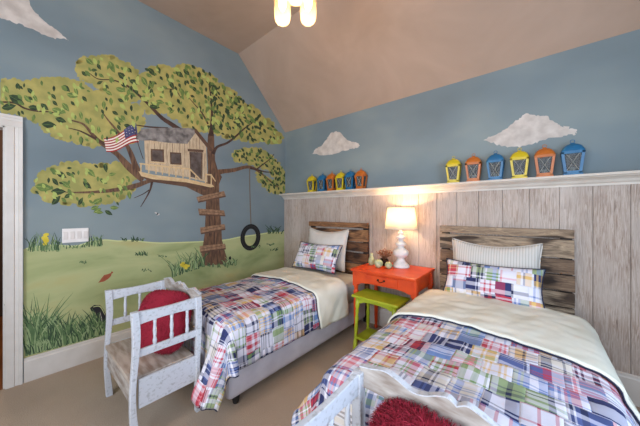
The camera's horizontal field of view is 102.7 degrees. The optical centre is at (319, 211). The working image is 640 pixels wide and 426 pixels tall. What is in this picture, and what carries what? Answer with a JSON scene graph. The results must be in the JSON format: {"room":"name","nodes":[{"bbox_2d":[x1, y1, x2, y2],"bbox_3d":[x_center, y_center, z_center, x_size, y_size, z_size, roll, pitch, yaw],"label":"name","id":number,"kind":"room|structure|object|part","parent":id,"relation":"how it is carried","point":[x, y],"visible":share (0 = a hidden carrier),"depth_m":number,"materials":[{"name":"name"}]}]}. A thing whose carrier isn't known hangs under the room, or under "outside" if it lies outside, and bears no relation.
{"room":"bedroom","nodes":[
{"label":"bedroom","id":0,"kind":"room"},
{"bbox_2d":[0,130,2,316],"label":"door","id":1,"kind":"structure","parent":0,"point":[1,131],"depth_m":3.35,"materials":[{"name":"wood"}]},
{"bbox_2d":[0,0,284,381],"bbox_3d":[-2.059,-0.355,2.524,0.120,3.650,4.720,0,0,40],"label":"wall","id":2,"kind":"structure","parent":0,"point":[136,33],"depth_m":2.61,"materials":[{"name":"paint"}]},
{"bbox_2d":[0,125,4,388],"bbox_3d":[-2.745,0.352,1.706,0.120,2.035,0.825,0,0,40],"label":"trim","id":3,"kind":"structure","parent":2,"relation":"attached to","point":[1,127],"depth_m":1.98,"materials":[{"name":"paint"}]},
{"bbox_2d":[0,113,22,388],"bbox_3d":[-2.689,0.310,1.659,0.026,2.120,0.995,0,0,40],"label":"trim","id":4,"kind":"structure","parent":2,"relation":"attached to","point":[13,124],"depth_m":2.01,"materials":[{"name":"paint"}]},
{"bbox_2d":[0,0,65,38],"bbox_3d":[-2.369,-1.680,2.061,0.001,0.415,0.502,0,0,40],"label":"cloud","id":5,"kind":"object","parent":2,"relation":"attached to","point":[16,11],"visible":1,"depth_m":2.06,"materials":[{"name":"paint"}]},
{"bbox_2d":[62,228,88,242],"bbox_3d":[-2.175,0.212,2.280,0.012,0.124,0.172,0,0,40],"label":"light switch","id":6,"kind":"object","parent":2,"relation":"attached to","point":[70,235],"visible":1,"depth_m":2.28,"materials":[{"name":"plastic"}]},
{"bbox_2d":[24,328,130,382],"bbox_3d":[-1.468,1.274,3.121,0.018,0.192,2.805,0,0,40],"label":"baseboard","id":7,"kind":"structure","parent":2,"relation":"attached to","point":[37,366],"depth_m":2.23,"materials":[{"name":"paint"}]},
{"bbox_2d":[0,54,284,357],"bbox_3d":[-1.481,-0.293,3.119,0.001,2.941,3.023,0,0,40],"label":"mural","id":8,"kind":"object","parent":2,"relation":"attached to","point":[64,286],"visible":1,"depth_m":2.56,"materials":[{"name":"paint"}]},
{"bbox_2d":[278,0,286,11],"bbox_3d":[-0.264,-1.465,1.801,0.114,0.280,0.114,0,0,40],"label":"bulb","id":9,"kind":"object","parent":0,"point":[282,4],"depth_m":1.79,"materials":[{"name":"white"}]},
{"bbox_2d":[304,0,312,10],"bbox_3d":[-0.083,-1.465,1.799,0.114,0.280,0.114,0,0,40],"label":"bulb","id":10,"kind":"object","parent":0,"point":[307,3],"depth_m":1.78,"materials":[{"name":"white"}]},
{"bbox_2d":[0,316,639,425],"bbox_3d":[-1.209,1.419,1.733,6.600,0.101,4.600,0,0,40],"label":"floor","id":11,"kind":"structure","parent":0,"point":[73,396],"depth_m":1.86,"materials":[{"name":"carpet"}]},
{"bbox_2d":[104,277,201,425],"bbox_3d":[-1.208,0.958,1.835,0.686,0.824,0.416,0,0,40],"label":"bench","id":12,"kind":"object","parent":11,"relation":"on","point":[157,376],"visible":0.82,"depth_m":1.68,"materials":[{"name":"white paint"}]},
{"bbox_3d":[-1.574,0.978,1.905,0.036,0.785,0.051,0,0,40],"label":"post","id":13,"kind":"part","parent":12,"relation":"part of","materials":[{"name":"white paint"}]},
{"bbox_3d":[-1.456,0.833,2.045,0.018,0.045,0.340,0,0,40],"label":"rail","id":14,"kind":"part","parent":12,"relation":"part of","materials":[{"name":"white paint"}]},
{"bbox_3d":[-1.076,0.978,1.487,0.036,0.785,0.051,0,0,40],"label":"post","id":15,"kind":"part","parent":12,"relation":"part of","materials":[{"name":"white paint"}]},
{"bbox_3d":[-1.458,0.625,2.043,0.022,0.079,0.365,0,0,40],"label":"arm rail","id":16,"kind":"part","parent":12,"relation":"part of","materials":[{"name":"white paint"}]},
{"bbox_3d":[-1.222,0.993,1.818,0.610,0.025,0.365,0,0,40],"label":"seat","id":17,"kind":"part","parent":12,"relation":"part of","materials":[{"name":"brown wood"}]},
{"bbox_3d":[-1.339,0.978,2.184,0.036,0.784,0.042,0,0,40],"label":"post","id":18,"kind":"part","parent":12,"relation":"part of","materials":[{"name":"white paint"}]},
{"bbox_2d":[139,289,192,355],"bbox_3d":[-1.125,0.780,1.829,0.461,0.414,0.223,0,0,16],"label":"cushion","id":19,"kind":"object","parent":12,"relation":"on","point":[156,298],"visible":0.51,"depth_m":1.76,"materials":[{"name":"fabric"}]},
{"bbox_3d":[-0.957,1.070,1.629,0.018,0.170,0.335,0,0,40],"label":"panel","id":20,"kind":"part","parent":12,"relation":"part of","materials":[{"name":"white paint"}]},
{"bbox_3d":[-0.959,0.833,1.627,0.018,0.045,0.340,0,0,40],"label":"rail","id":21,"kind":"part","parent":12,"relation":"part of","materials":[{"name":"white paint"}]},
{"bbox_3d":[-0.960,0.625,1.625,0.022,0.079,0.365,0,0,40],"label":"arm rail","id":22,"kind":"part","parent":12,"relation":"part of","materials":[{"name":"white paint"}]},
{"bbox_3d":[-1.081,0.596,1.987,0.650,0.092,0.018,0,0,40],"label":"rail","id":23,"kind":"part","parent":12,"relation":"part of","materials":[{"name":"grey wood"}]},
{"bbox_3d":[-1.082,0.845,1.986,0.620,0.050,0.016,0,0,40],"label":"rail","id":24,"kind":"part","parent":12,"relation":"part of","materials":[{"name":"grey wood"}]},
{"bbox_3d":[-0.842,0.978,1.766,0.036,0.784,0.042,0,0,40],"label":"post","id":25,"kind":"part","parent":12,"relation":"part of","materials":[{"name":"white paint"}]},
{"bbox_2d":[224,221,368,403],"bbox_3d":[-0.368,0.755,2.743,0.973,1.229,1.910,0,0,40],"label":"bed","id":26,"kind":"object","parent":11,"relation":"on","point":[250,375],"visible":0.32,"depth_m":2.54,"materials":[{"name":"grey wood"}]},
{"bbox_3d":[-0.605,1.327,1.839,0.060,0.084,0.060,0,0,40],"label":"leg","id":27,"kind":"part","parent":26,"relation":"part of","materials":[{"name":"black plastic"}]},
{"bbox_2d":[183,267,348,411],"bbox_3d":[-0.596,0.971,2.446,1.170,0.557,1.526,0,0,40],"label":"quilt","id":28,"kind":"object","parent":26,"relation":"on","point":[245,321],"visible":0.74,"depth_m":2.02,"materials":[{"name":"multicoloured fabric"}]},
{"bbox_2d":[292,241,342,273],"bbox_3d":[-0.048,0.567,3.232,0.692,0.324,0.222,0,0,35],"label":"pillow","id":29,"kind":"object","parent":26,"relation":"on","point":[324,258],"visible":1,"depth_m":3.13,"materials":[{"name":"multicoloured fabric"}]},
{"bbox_2d":[308,227,348,271],"bbox_3d":[0.077,0.485,3.408,0.670,0.526,0.196,0,0,36],"label":"pillow","id":30,"kind":"object","parent":26,"relation":"on","point":[315,236],"visible":0.63,"depth_m":3.28,"materials":[{"name":"beige fabric"}]},
{"bbox_3d":[-0.392,0.901,2.714,0.950,0.233,1.835,0,0,40],"label":"mattress","id":31,"kind":"part","parent":26,"relation":"part of","materials":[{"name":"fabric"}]},
{"bbox_3d":[0.216,0.645,3.439,0.973,1.008,0.033,0,0,40],"label":"headboard","id":32,"kind":"part","parent":26,"relation":"part of","materials":[{"name":"brown wood"}]},
{"bbox_3d":[0.574,0.770,3.181,0.070,1.200,0.028,0,0,40],"label":"post","id":33,"kind":"part","parent":26,"relation":"part of","materials":[{"name":"brown wood"}]},
{"bbox_2d":[351,288,409,349],"bbox_3d":[0.571,1.085,2.426,0.470,0.567,0.280,0,0,41],"label":"stool","id":34,"kind":"object","parent":11,"relation":"on","point":[391,302],"visible":0.6,"depth_m":2.44,"materials":[{"name":"paint"}]},
{"bbox_3d":[0.352,1.099,2.473,0.073,0.540,0.044,0,0,-2],"label":"leg","id":35,"kind":"part","parent":34,"relation":"part of","materials":[{"name":"paint"}]},
{"bbox_2d":[355,328,376,340],"bbox_3d":[0.567,1.209,2.422,0.400,0.022,0.250,0,0,41],"label":"shelf","id":36,"kind":"object","parent":34,"relation":"attached to","point":[364,335],"depth_m":2.49,"materials":[{"name":"paint"}]},
{"bbox_3d":[0.494,1.099,2.636,0.044,0.540,0.073,0,0,-6],"label":"leg","id":37,"kind":"part","parent":34,"relation":"part of","materials":[{"name":"paint"}]},
{"bbox_3d":[0.571,0.814,2.426,0.470,0.023,0.280,0,0,41],"label":"seat","id":38,"kind":"part","parent":34,"relation":"part of","materials":[{"name":"paint"}]},
{"bbox_2d":[351,263,434,341],"bbox_3d":[0.751,0.979,2.650,0.676,0.781,0.564,0,0,40],"label":"side table","id":39,"kind":"object","parent":11,"relation":"on","point":[414,279],"visible":0.53,"depth_m":2.50,"materials":[{"name":"orange paint"}]},
{"bbox_3d":[0.378,0.992,2.679,0.056,0.754,0.056,0,0,40],"label":"leg","id":40,"kind":"part","parent":39,"relation":"part of","materials":[{"name":"orange paint"}]},
{"bbox_2d":[368,253,374,264],"bbox_3d":[0.567,0.524,2.814,0.072,0.125,0.072,0,0,40],"label":"vase","id":41,"kind":"object","parent":39,"relation":"on","point":[371,260],"visible":0.96,"depth_m":2.79,"materials":[{"name":"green ceramic"}]},
{"bbox_3d":[0.660,0.992,3.016,0.056,0.754,0.056,0,0,40],"label":"leg","id":42,"kind":"part","parent":39,"relation":"part of","materials":[{"name":"orange paint"}]},
{"bbox_2d":[374,259,382,267],"bbox_3d":[0.613,0.536,2.683,0.092,0.100,0.092,0,0,17],"label":"round ornament","id":43,"kind":"object","parent":39,"relation":"on","point":[378,263],"visible":1,"depth_m":2.65,"materials":[{"name":"green ceramic"}]},
{"bbox_3d":[0.588,0.668,2.456,0.320,0.080,0.011,0,0,40],"label":"drawer","id":44,"kind":"part","parent":39,"relation":"part of","materials":[{"name":"orange paint"}]},
{"bbox_2d":[376,248,391,265],"bbox_3d":[0.701,0.495,2.805,0.164,0.183,0.138,0,0,-1],"label":"dried flowers","id":45,"kind":"object","parent":39,"relation":"on","point":[384,259],"visible":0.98,"depth_m":2.78,"materials":[{"name":"orange plant"}]},
{"bbox_2d":[380,258,388,265],"bbox_3d":[0.702,0.552,2.805,0.100,0.070,0.100,0,0,40],"label":"vase","id":46,"kind":"object","parent":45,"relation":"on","point":[384,260],"depth_m":2.77,"materials":[{"name":"ceramic"}]},
{"bbox_2d":[385,261,391,268],"bbox_3d":[0.706,0.546,2.638,0.074,0.081,0.074,0,0,-27],"label":"round ornament","id":47,"kind":"object","parent":39,"relation":"on","point":[388,264],"visible":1,"depth_m":2.61,"materials":[{"name":"green ceramic"}]},
{"bbox_2d":[385,207,416,268],"bbox_3d":[0.859,0.271,2.719,0.337,0.631,0.337,0,0,40],"label":"table lamp","id":48,"kind":"object","parent":39,"relation":"on","point":[397,218],"visible":1,"depth_m":2.63,"materials":[{"name":"white ceramic"}]},
{"bbox_3d":[0.859,0.070,2.719,0.330,0.225,0.330,0,0,40],"label":"lamp shade","id":49,"kind":"part","parent":48,"relation":"part of","materials":[{"name":"white fabric"}]},
{"bbox_3d":[0.859,0.070,2.719,0.337,0.228,0.337,0,0,40],"label":"shade trim","id":50,"kind":"part","parent":48,"relation":"part of","materials":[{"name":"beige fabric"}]},
{"bbox_3d":[0.845,0.992,2.287,0.056,0.754,0.056,0,0,40],"label":"leg","id":51,"kind":"part","parent":39,"relation":"part of","materials":[{"name":"orange paint"}]},
{"bbox_3d":[1.128,0.992,2.624,0.056,0.754,0.056,0,0,40],"label":"leg","id":52,"kind":"part","parent":39,"relation":"part of","materials":[{"name":"orange paint"}]},
{"bbox_2d":[295,363,500,425],"bbox_3d":[0.273,0.958,0.593,0.686,0.824,0.416,0,0,40],"label":"bench","id":53,"kind":"object","parent":11,"relation":"on","point":[382,381],"visible":0.96,"depth_m":0.82,"materials":[{"name":"white paint"}]},
{"bbox_3d":[0.023,0.625,0.800,0.022,0.079,0.365,0,0,40],"label":"arm rail","id":54,"kind":"part","parent":53,"relation":"part of","materials":[{"name":"white paint"}]},
{"bbox_3d":[0.141,0.978,0.942,0.036,0.784,0.042,0,0,40],"label":"post","id":55,"kind":"part","parent":53,"relation":"part of","materials":[{"name":"white paint"}]},
{"bbox_2d":[367,396,461,425],"bbox_3d":[0.300,0.789,0.701,0.231,0.422,0.448,0,0,-45],"label":"cushion","id":56,"kind":"object","parent":53,"relation":"on","point":[399,412],"visible":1,"depth_m":0.78,"materials":[{"name":"fur"}]},
{"bbox_3d":[0.400,0.596,0.744,0.650,0.092,0.018,0,0,40],"label":"rail","id":57,"kind":"part","parent":53,"relation":"part of","materials":[{"name":"grey wood"}]},
{"bbox_2d":[440,226,574,314],"bbox_3d":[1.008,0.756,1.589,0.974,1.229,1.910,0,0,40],"label":"headboard","id":58,"kind":"object","parent":11,"relation":"on","point":[562,248],"visible":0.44,"depth_m":2.07,"materials":[{"name":"brown wood"}]},
{"bbox_2d":[291,289,639,425],"bbox_3d":[0.829,0.956,1.376,1.388,0.577,1.673,0,0,40],"label":"quilt","id":59,"kind":"object","parent":58,"relation":"on","point":[520,365],"visible":0.94,"depth_m":1.20,"materials":[{"name":"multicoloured fabric"}]},
{"bbox_2d":[443,258,545,307],"bbox_3d":[1.366,0.568,2.062,0.690,0.292,0.196,0,0,44],"label":"pillow","id":60,"kind":"object","parent":59,"relation":"on","point":[519,286],"visible":0.86,"depth_m":1.98,"materials":[{"name":"multicoloured fabric"}]},
{"bbox_2d":[452,238,542,268],"bbox_3d":[1.494,0.500,2.216,0.666,0.497,0.191,0,0,40],"label":"pillow","id":61,"kind":"object","parent":58,"relation":"on","point":[529,256],"visible":0.41,"depth_m":2.15,"materials":[{"name":"beige fabric"}]},
{"bbox_3d":[1.949,0.770,2.027,0.070,1.200,0.028,0,0,40],"label":"post","id":62,"kind":"part","parent":58,"relation":"part of","materials":[{"name":"brown wood"}]},
{"bbox_2d":[138,0,639,131],"bbox_3d":[-0.366,-1.798,1.026,4.640,1.005,4.840,0,0,40],"label":"ceiling","id":63,"kind":"structure","parent":0,"point":[335,58],"depth_m":2.66,"materials":[{"name":"paint"}]},
{"bbox_2d":[278,0,312,11],"bbox_3d":[-0.144,-1.752,1.748,0.270,0.854,0.326,0,0,-30],"label":"pendant light","id":64,"kind":"object","parent":63,"relation":"hanging from","point":[282,4],"visible":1,"depth_m":1.78,"materials":[{"name":"white glass"}]},
{"bbox_2d":[285,29,639,193],"bbox_3d":[1.196,0.087,2.795,4.520,2.765,0.120,0,0,40],"label":"wall","id":65,"kind":"structure","parent":0,"point":[593,89],"depth_m":2.38,"materials":[{"name":"paint"}]},
{"bbox_2d":[313,131,359,154],"bbox_3d":[0.195,-0.953,3.556,0.827,0.314,0.001,0,0,40],"label":"cloud","id":66,"kind":"object","parent":65,"relation":"attached to","point":[336,142],"visible":1,"depth_m":3.54,"materials":[{"name":"paint"}]},
{"bbox_2d":[279,170,639,199],"bbox_3d":[1.069,-0.237,2.736,4.399,0.085,0.134,0,0,40],"label":"trim","id":67,"kind":"structure","parent":65,"relation":"attached to","point":[621,177],"depth_m":2.30,"materials":[{"name":"paint"}]},
{"bbox_2d":[306,174,316,191],"bbox_3d":[-0.115,-0.414,3.728,0.132,0.267,0.105,0,0,37],"label":"lantern","id":68,"kind":"object","parent":67,"relation":"on","point":[311,181],"visible":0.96,"depth_m":3.70,"materials":[{"name":"yellow metal"}]},
{"bbox_3d":[-0.115,-0.372,3.728,0.129,0.159,0.103,0,0,37],"label":"frame","id":69,"kind":"part","parent":68,"relation":"part of","materials":[{"name":"yellow metal"}]},
{"bbox_3d":[-0.115,-0.374,3.728,0.112,0.157,0.090,0,0,37],"label":"glass","id":70,"kind":"part","parent":68,"relation":"part of","materials":[{"name":"white"}]},
{"bbox_2d":[317,174,326,190],"bbox_3d":[0.036,-0.414,3.601,0.132,0.267,0.105,0,0,36],"label":"lantern","id":71,"kind":"object","parent":67,"relation":"on","point":[321,180],"visible":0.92,"depth_m":3.57,"materials":[{"name":"blue metal"}]},
{"bbox_3d":[0.036,-0.374,3.601,0.112,0.157,0.090,0,0,36],"label":"glass","id":72,"kind":"part","parent":71,"relation":"part of","materials":[{"name":"white"}]},
{"bbox_2d":[326,172,335,190],"bbox_3d":[0.162,-0.414,3.495,0.132,0.267,0.105,0,0,43],"label":"lantern","id":73,"kind":"object","parent":67,"relation":"on","point":[330,180],"visible":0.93,"depth_m":3.46,"materials":[{"name":"orange metal"}]},
{"bbox_3d":[0.162,-0.372,3.495,0.129,0.159,0.103,0,0,43],"label":"frame","id":74,"kind":"part","parent":73,"relation":"part of","materials":[{"name":"orange metal"}]},
{"bbox_3d":[0.162,-0.374,3.495,0.112,0.157,0.090,0,0,43],"label":"glass","id":75,"kind":"part","parent":73,"relation":"part of","materials":[{"name":"white"}]},
{"bbox_2d":[335,170,345,189],"bbox_3d":[0.280,-0.414,3.397,0.132,0.267,0.105,0,0,37],"label":"lantern","id":76,"kind":"object","parent":67,"relation":"on","point":[339,179],"visible":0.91,"depth_m":3.37,"materials":[{"name":"yellow metal"}]},
{"bbox_3d":[0.280,-0.374,3.397,0.112,0.157,0.090,0,0,37],"label":"glass","id":77,"kind":"part","parent":76,"relation":"part of","materials":[{"name":"white"}]},
{"bbox_3d":[0.280,-0.372,3.397,0.129,0.159,0.103,0,0,37],"label":"frame","id":78,"kind":"part","parent":76,"relation":"part of","materials":[{"name":"yellow metal"}]},
{"bbox_2d":[344,170,355,189],"bbox_3d":[0.394,-0.414,3.301,0.132,0.267,0.105,0,0,39],"label":"lantern","id":79,"kind":"object","parent":67,"relation":"on","point":[349,178],"visible":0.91,"depth_m":3.27,"materials":[{"name":"blue metal"}]},
{"bbox_3d":[0.394,-0.372,3.301,0.129,0.159,0.103,0,0,39],"label":"frame","id":80,"kind":"part","parent":79,"relation":"part of","materials":[{"name":"blue metal"}]},
{"bbox_3d":[0.394,-0.374,3.301,0.112,0.157,0.090,0,0,39],"label":"glass","id":81,"kind":"part","parent":79,"relation":"part of","materials":[{"name":"white"}]},
{"bbox_2d":[354,168,367,188],"bbox_3d":[0.514,-0.414,3.201,0.132,0.267,0.105,0,0,44],"label":"lantern","id":82,"kind":"object","parent":67,"relation":"on","point":[361,176],"visible":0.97,"depth_m":3.17,"materials":[{"name":"orange metal"}]},
{"bbox_3d":[0.514,-0.374,3.201,0.112,0.157,0.090,0,0,44],"label":"glass","id":83,"kind":"part","parent":82,"relation":"part of","materials":[{"name":"white"}]},
{"bbox_3d":[0.514,-0.372,3.201,0.129,0.159,0.103,0,0,44],"label":"frame","id":84,"kind":"part","parent":82,"relation":"part of","materials":[{"name":"orange metal"}]},
{"bbox_2d":[445,156,461,182],"bbox_3d":[1.318,-0.414,2.526,0.132,0.267,0.105,0,0,36],"label":"lantern","id":85,"kind":"object","parent":67,"relation":"on","point":[453,167],"visible":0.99,"depth_m":2.50,"materials":[{"name":"yellow metal"}]},
{"bbox_3d":[1.318,-0.374,2.526,0.112,0.157,0.090,0,0,36],"label":"glass","id":86,"kind":"part","parent":85,"relation":"part of","materials":[{"name":"white"}]},
{"bbox_3d":[1.318,-0.372,2.526,0.129,0.159,0.103,0,0,36],"label":"frame","id":87,"kind":"part","parent":85,"relation":"part of","materials":[{"name":"yellow metal"}]},
{"bbox_2d":[465,153,481,181],"bbox_3d":[1.449,-0.414,2.416,0.132,0.267,0.105,0,0,38],"label":"lantern","id":88,"kind":"object","parent":67,"relation":"on","point":[473,165],"visible":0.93,"depth_m":2.38,"materials":[{"name":"orange metal"}]},
{"bbox_3d":[1.449,-0.374,2.416,0.112,0.157,0.090,0,0,37],"label":"glass","id":89,"kind":"part","parent":88,"relation":"part of","materials":[{"name":"white"}]},
{"bbox_3d":[1.449,-0.372,2.416,0.129,0.159,0.103,0,0,37],"label":"frame","id":90,"kind":"part","parent":88,"relation":"part of","materials":[{"name":"orange metal"}]},
{"bbox_2d":[486,151,504,179],"bbox_3d":[1.581,-0.414,2.305,0.132,0.267,0.105,0,0,42],"label":"lantern","id":91,"kind":"object","parent":67,"relation":"on","point":[495,163],"visible":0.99,"depth_m":2.28,"materials":[{"name":"blue metal"}]},
{"bbox_3d":[1.581,-0.374,2.305,0.112,0.157,0.090,0,0,42],"label":"glass","id":92,"kind":"part","parent":91,"relation":"part of","materials":[{"name":"white"}]},
{"bbox_3d":[1.581,-0.372,2.305,0.129,0.159,0.103,0,0,42],"label":"frame","id":93,"kind":"part","parent":91,"relation":"part of","materials":[{"name":"blue metal"}]},
{"bbox_2d":[510,148,528,178],"bbox_3d":[1.711,-0.414,2.196,0.132,0.267,0.105,0,0,40],"label":"lantern","id":94,"kind":"object","parent":67,"relation":"on","point":[519,160],"visible":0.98,"depth_m":2.17,"materials":[{"name":"yellow metal"}]},
{"bbox_3d":[1.711,-0.374,2.196,0.112,0.157,0.090,0,0,40],"label":"glass","id":95,"kind":"part","parent":94,"relation":"part of","materials":[{"name":"white"}]},
{"bbox_3d":[1.711,-0.372,2.196,0.129,0.159,0.103,0,0,40],"label":"frame","id":96,"kind":"part","parent":94,"relation":"part of","materials":[{"name":"yellow metal"}]},
{"bbox_2d":[534,144,555,176],"bbox_3d":[1.835,-0.414,2.092,0.132,0.267,0.105,0,0,40],"label":"lantern","id":97,"kind":"object","parent":67,"relation":"on","point":[544,158],"visible":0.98,"depth_m":2.06,"materials":[{"name":"orange metal"}]},
{"bbox_3d":[1.835,-0.374,2.092,0.112,0.157,0.090,0,0,40],"label":"glass","id":98,"kind":"part","parent":97,"relation":"part of","materials":[{"name":"white"}]},
{"bbox_3d":[1.835,-0.372,2.092,0.129,0.159,0.103,0,0,40],"label":"frame","id":99,"kind":"part","parent":97,"relation":"part of","materials":[{"name":"orange metal"}]},
{"bbox_2d":[560,140,585,174],"bbox_3d":[1.960,-0.419,1.987,0.137,0.278,0.109,0,0,41],"label":"lantern","id":100,"kind":"object","parent":67,"relation":"on","point":[572,155],"visible":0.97,"depth_m":1.96,"materials":[{"name":"blue metal"}]},
{"bbox_3d":[1.960,-0.377,1.987,0.117,0.163,0.093,0,0,41],"label":"glass","id":101,"kind":"part","parent":100,"relation":"part of","materials":[{"name":"white"}]},
{"bbox_3d":[1.960,-0.376,1.987,0.134,0.165,0.107,0,0,41],"label":"frame","id":102,"kind":"part","parent":100,"relation":"part of","materials":[{"name":"blue metal"}]},
{"bbox_2d":[284,184,639,375],"bbox_3d":[1.105,0.580,2.779,4.399,1.580,0.022,0,0,40],"label":"wall paneling","id":103,"kind":"structure","parent":65,"relation":"attached to","point":[604,220],"depth_m":2.09,"materials":[{"name":"beige wood"}]},
{"bbox_2d":[360,305,639,406],"bbox_3d":[1.092,1.265,2.764,4.364,0.210,0.018,0,0,40],"label":"baseboard","id":104,"kind":"structure","parent":65,"relation":"attached to","point":[631,383],"depth_m":1.83,"materials":[{"name":"paint"}]},
{"bbox_2d":[485,113,576,147],"bbox_3d":[1.787,-0.706,2.220,0.630,0.292,0.001,0,0,40],"label":"cloud","id":105,"kind":"object","parent":65,"relation":"attached to","point":[529,129],"visible":1,"depth_m":2.21,"materials":[{"name":"paint"}]}
]}

